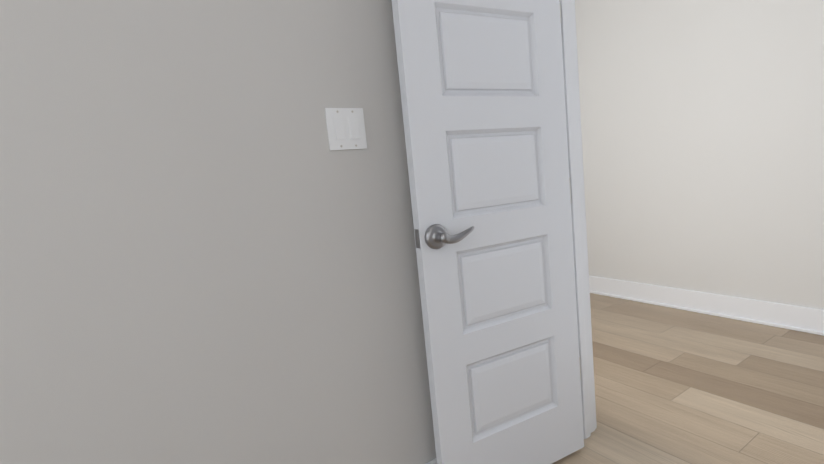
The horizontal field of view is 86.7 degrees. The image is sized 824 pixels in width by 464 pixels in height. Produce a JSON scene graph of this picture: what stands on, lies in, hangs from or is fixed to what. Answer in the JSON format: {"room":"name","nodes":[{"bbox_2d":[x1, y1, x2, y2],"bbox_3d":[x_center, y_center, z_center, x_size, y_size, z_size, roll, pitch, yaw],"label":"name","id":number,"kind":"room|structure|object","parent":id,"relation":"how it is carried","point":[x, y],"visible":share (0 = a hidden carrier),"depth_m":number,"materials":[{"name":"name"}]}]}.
{"room":"empty bedroom","nodes":[
{"label":"empty bedroom","id":0,"kind":"room"},
{"bbox_2d":[0,0,435,463],"bbox_3d":[-1.059,-0.409,0.743,3.520,3.002,0.120,-10,8,-32],"label":"wall","id":1,"kind":"structure","parent":0,"point":[208,255],"depth_m":1.06,"materials":[{"name":"beige paint"}]},
{"bbox_2d":[325,108,366,149],"bbox_3d":[-0.185,-0.293,1.241,0.116,0.116,0.008,-10,8,-32],"label":"double light switch","id":2,"kind":"object","parent":1,"relation":"attached to","point":[345,128],"visible":1,"depth_m":1.24,"materials":[{"name":"white plastic"}]},
{"bbox_2d":[426,458,436,463],"bbox_3d":[-0.830,0.997,0.881,3.400,0.145,0.026,-10,8,-32],"label":"baseboard","id":3,"kind":"structure","parent":1,"relation":"attached to","point":[433,461],"depth_m":1.46,"materials":[{"name":"white paint"}]},
{"bbox_2d":[552,293,823,463],"bbox_3d":[0.250,0.992,0.895,5.515,0.060,8.379,-10,8,-32],"label":"floor","id":4,"kind":"structure","parent":0,"point":[675,386],"depth_m":1.99,"materials":[{"name":"brown wood"}]},
{"bbox_2d":[575,0,823,309],"bbox_3d":[2.859,-0.863,1.316,0.120,3.000,6.409,-10,8,-32],"label":"wall","id":5,"kind":"structure","parent":0,"point":[702,126],"depth_m":2.80,"materials":[{"name":"paint"}]},
{"bbox_2d":[589,276,823,335],"bbox_3d":[2.910,0.556,1.486,0.026,0.145,6.309,-10,8,-32],"label":"baseboard","id":6,"kind":"structure","parent":5,"relation":"attached to","point":[796,318],"depth_m":2.86,"materials":[{"name":"white paint"}]},
{"bbox_3d":[1.410,-0.595,0.250,0.120,3.002,3.619,-10,8,-32],"label":"wall","id":7,"kind":"structure","parent":0,"visible":0},
{"bbox_2d":[391,0,583,463],"bbox_3d":[0.254,-0.333,1.402,0.622,2.400,0.062,-9,8,-27],"label":"door","id":8,"kind":"structure","parent":7,"relation":"in","point":[482,90],"depth_m":1.40,"materials":[{"name":"white paint"}]},
{"bbox_2d":[414,229,419,247],"bbox_3d":[0.016,0.020,1.287,0.002,0.056,0.023,-9,7,-26],"label":"door latch plate","id":9,"kind":"object","parent":8,"relation":"attached to","point":[417,239],"visible":1,"depth_m":1.28,"materials":[{"name":"grey metal"}]},
{"bbox_2d":[425,224,473,248],"bbox_3d":[0.114,0.011,1.285,0.144,0.076,0.058,-9,8,-27],"label":"door lever","id":10,"kind":"object","parent":8,"relation":"attached to","point":[437,236],"visible":1,"depth_m":1.27,"materials":[{"name":"grey metal"}]},
{"bbox_2d":[560,0,596,438],"bbox_3d":[0.911,-0.406,1.079,0.156,2.532,1.447,-10,8,-32],"label":"door frame","id":11,"kind":"structure","parent":7,"relation":"attached to","point":[574,149],"depth_m":1.65,"materials":[{"name":"white paint"}]}
]}

